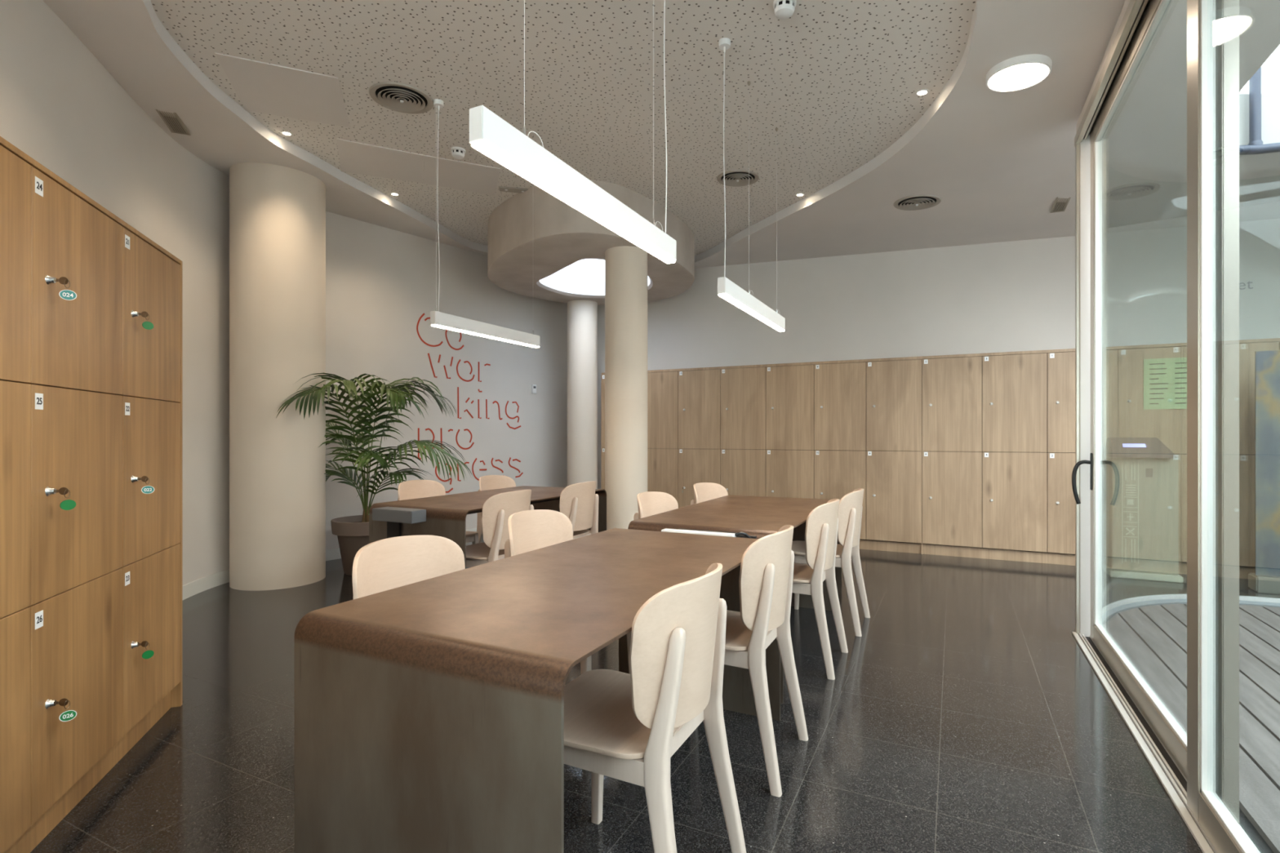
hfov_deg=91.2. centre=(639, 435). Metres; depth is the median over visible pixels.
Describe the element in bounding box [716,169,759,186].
ceiling vent
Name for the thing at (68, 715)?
key
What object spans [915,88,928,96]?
recessed light
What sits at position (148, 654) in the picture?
key
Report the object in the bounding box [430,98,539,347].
pendant lamp
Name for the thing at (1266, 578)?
banner
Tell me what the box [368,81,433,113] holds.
ceiling vent
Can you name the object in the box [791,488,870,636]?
wooden chair
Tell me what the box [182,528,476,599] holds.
baseboard
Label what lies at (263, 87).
ceiling panel
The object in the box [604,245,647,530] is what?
round column
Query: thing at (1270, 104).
window
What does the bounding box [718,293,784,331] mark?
diffuser
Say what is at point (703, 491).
wooden chair
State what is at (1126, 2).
trim
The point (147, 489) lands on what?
key
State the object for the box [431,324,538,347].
diffuser
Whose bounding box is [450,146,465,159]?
smoke detector
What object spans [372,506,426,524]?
box
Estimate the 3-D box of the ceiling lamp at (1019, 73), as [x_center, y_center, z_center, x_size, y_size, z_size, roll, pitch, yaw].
[1.932,-1.845,3.206,0.290,0.050,0.291,0,0,-41]
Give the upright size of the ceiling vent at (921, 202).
0.038 m
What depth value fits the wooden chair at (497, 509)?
3.68 m
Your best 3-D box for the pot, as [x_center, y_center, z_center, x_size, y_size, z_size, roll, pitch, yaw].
[-2.351,0.943,5.383,0.544,0.455,0.544,0,0,27]
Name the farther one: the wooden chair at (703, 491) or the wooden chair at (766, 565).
the wooden chair at (703, 491)
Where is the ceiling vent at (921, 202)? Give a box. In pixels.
[893,194,941,210]
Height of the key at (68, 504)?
0.066 m
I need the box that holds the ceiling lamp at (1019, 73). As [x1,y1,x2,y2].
[985,53,1052,92]
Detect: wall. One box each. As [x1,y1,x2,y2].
[0,0,567,585]
[597,218,1279,488]
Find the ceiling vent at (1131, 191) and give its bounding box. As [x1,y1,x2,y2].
[1102,182,1159,200]
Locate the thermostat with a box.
[531,384,536,393]
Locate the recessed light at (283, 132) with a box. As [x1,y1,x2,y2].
[280,130,292,136]
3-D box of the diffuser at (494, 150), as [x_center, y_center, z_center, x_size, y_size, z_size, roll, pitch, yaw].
[-0.131,-0.690,1.995,0.038,0.008,1.142,0,0,27]
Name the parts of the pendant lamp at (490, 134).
power cord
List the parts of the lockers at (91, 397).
door, door, door, number plate, number plate, number plate, door, door, door, number plate, number plate, number plate, door, door, door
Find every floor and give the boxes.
[30,537,1279,852]
[1102,603,1279,852]
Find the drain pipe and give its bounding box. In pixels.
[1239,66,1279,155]
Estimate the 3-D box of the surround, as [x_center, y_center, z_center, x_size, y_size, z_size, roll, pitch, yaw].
[-0.561,-2.280,6.553,2.168,1.300,2.660,0,0,27]
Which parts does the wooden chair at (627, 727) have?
leg, seat, seat rail, leg, backrest, leg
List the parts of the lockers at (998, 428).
door, door, door, door, number plate, number plate, door, door, number plate, door, door, door, door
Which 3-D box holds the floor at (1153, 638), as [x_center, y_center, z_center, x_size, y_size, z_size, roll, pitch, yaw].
[2.460,1.157,0.300,2.530,0.022,8.539,0,0,27]
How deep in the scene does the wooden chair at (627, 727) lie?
1.46 m
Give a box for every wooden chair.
[351,535,465,599]
[397,480,478,544]
[466,489,533,567]
[476,475,515,542]
[504,509,631,675]
[559,480,598,539]
[564,563,746,852]
[633,491,678,519]
[690,482,728,505]
[724,524,808,797]
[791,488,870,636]
[791,498,848,679]
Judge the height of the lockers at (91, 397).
1.925 m
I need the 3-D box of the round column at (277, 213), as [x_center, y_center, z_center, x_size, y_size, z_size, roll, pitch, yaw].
[-2.906,-0.451,5.051,0.670,3.242,0.670,0,0,27]
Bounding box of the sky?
[1239,44,1279,94]
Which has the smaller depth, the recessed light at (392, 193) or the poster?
the poster
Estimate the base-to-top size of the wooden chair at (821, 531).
0.839 m
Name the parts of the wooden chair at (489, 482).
leg, backrest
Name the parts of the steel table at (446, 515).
under rail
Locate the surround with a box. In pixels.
[487,179,694,305]
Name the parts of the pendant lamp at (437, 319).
power cord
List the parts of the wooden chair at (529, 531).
leg, backrest, leg, leg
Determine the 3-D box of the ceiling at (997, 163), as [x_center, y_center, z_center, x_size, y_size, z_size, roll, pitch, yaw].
[0.605,-1.865,1.990,11.300,0.612,10.700,0,0,27]
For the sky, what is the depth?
4.28 m
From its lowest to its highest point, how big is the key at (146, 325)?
0.066 m
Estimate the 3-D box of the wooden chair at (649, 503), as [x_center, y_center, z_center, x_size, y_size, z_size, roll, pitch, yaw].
[0.218,0.751,3.539,0.489,0.839,0.451,0,0,30]
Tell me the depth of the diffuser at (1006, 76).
3.19 m
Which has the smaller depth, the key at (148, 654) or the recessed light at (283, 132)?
the key at (148, 654)
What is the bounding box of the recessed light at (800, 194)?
[795,192,804,196]
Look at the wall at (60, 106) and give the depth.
5.87 m
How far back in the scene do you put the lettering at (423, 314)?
7.03 m
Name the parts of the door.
handle, handle plate, head frame, rail, rail, rail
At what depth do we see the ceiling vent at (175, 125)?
4.07 m
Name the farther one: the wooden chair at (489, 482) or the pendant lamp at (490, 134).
the wooden chair at (489, 482)
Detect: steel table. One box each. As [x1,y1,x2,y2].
[293,528,780,852]
[368,485,606,568]
[627,494,841,703]
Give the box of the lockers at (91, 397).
[0,136,182,852]
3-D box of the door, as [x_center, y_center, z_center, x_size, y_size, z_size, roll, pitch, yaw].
[0.958,-0.292,0.393,0.159,2.925,7.360,0,0,27]
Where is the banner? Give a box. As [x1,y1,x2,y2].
[1248,350,1279,594]
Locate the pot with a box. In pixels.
[330,515,368,575]
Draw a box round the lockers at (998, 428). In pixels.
[921,337,1279,578]
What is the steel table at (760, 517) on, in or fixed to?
on the floor at (967, 713)
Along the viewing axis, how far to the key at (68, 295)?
1.79 m
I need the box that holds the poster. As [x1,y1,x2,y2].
[1143,357,1186,409]
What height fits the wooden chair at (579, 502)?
0.839 m
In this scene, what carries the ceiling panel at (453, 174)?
attached to the ceiling at (838, 81)
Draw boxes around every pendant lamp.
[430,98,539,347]
[469,0,675,263]
[717,37,785,331]
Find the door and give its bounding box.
[1071,0,1260,852]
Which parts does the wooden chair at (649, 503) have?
leg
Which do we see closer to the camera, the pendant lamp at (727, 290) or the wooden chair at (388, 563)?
the wooden chair at (388, 563)
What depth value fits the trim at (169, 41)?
4.52 m
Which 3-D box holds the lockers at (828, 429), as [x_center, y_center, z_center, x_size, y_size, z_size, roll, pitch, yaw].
[1.226,0.198,7.133,3.632,1.944,0.416,0,0,27]
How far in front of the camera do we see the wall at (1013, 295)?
6.43 m
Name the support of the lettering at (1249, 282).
attached to the wall at (1013, 295)
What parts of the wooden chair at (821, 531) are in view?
seat, seat rail, backrest, leg, leg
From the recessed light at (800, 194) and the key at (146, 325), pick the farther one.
the recessed light at (800, 194)
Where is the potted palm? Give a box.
[275,373,472,575]
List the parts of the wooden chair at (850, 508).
leg, seat, seat rail, backrest, leg, leg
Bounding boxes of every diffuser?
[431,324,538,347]
[471,141,675,263]
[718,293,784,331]
[988,62,1048,90]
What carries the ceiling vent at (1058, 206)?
in the ceiling at (997, 163)
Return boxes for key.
[54,276,76,300]
[54,487,75,510]
[54,697,76,721]
[137,311,153,329]
[137,475,154,493]
[137,640,154,658]
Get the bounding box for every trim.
[142,0,977,262]
[1076,0,1129,131]
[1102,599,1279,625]
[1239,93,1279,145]
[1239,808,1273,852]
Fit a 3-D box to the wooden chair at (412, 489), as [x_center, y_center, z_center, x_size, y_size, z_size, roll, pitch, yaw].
[-1.477,0.751,4.520,0.489,0.839,0.451,0,0,27]
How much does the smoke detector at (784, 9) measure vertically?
0.062 m
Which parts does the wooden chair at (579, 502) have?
leg, seat, seat rail, leg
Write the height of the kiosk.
1.150 m
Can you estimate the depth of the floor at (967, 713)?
2.36 m
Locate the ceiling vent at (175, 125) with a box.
[155,109,191,135]
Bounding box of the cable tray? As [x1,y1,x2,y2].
[661,528,756,538]
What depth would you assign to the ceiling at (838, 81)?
3.53 m
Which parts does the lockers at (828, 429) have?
door, door, door, door, door, door, door, door, door, door, door, door, door, door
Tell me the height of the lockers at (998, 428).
1.944 m
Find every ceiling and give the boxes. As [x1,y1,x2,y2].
[42,0,1279,267]
[150,0,976,255]
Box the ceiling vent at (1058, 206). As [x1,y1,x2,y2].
[1049,197,1071,213]
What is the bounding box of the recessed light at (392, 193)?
[390,192,399,195]
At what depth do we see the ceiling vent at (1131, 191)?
4.76 m
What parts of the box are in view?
plate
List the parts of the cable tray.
plug cord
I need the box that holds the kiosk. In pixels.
[1102,437,1183,582]
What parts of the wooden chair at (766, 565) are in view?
seat, seat rail, leg, backrest, leg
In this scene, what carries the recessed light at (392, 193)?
in the ceiling at (838, 81)
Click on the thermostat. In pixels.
(533, 386)
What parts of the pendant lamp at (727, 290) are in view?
power cord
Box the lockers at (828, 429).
[600,356,921,554]
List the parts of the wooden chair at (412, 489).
backrest, seat rail, seat, leg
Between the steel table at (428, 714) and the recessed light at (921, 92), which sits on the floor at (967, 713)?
the steel table at (428, 714)
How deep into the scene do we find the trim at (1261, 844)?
1.83 m
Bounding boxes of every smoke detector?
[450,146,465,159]
[773,0,796,19]
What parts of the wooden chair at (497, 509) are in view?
seat, seat rail, leg, backrest, leg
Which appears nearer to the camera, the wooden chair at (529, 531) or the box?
the wooden chair at (529, 531)
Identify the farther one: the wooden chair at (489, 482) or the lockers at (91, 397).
the wooden chair at (489, 482)
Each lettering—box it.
[416,313,523,493]
[1239,280,1253,289]
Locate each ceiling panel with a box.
[214,52,350,127]
[336,137,423,182]
[422,155,500,195]
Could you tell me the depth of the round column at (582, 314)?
7.58 m
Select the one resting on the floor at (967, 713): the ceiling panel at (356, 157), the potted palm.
the potted palm
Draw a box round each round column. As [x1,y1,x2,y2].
[229,162,325,591]
[567,299,597,488]
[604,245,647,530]
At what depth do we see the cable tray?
2.78 m
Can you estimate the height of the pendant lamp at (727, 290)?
1.306 m
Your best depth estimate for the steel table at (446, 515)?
3.83 m
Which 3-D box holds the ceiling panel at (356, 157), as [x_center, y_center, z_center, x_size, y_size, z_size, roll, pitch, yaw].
[-1.993,-2.108,4.864,0.617,0.041,0.664,0,0,-23]

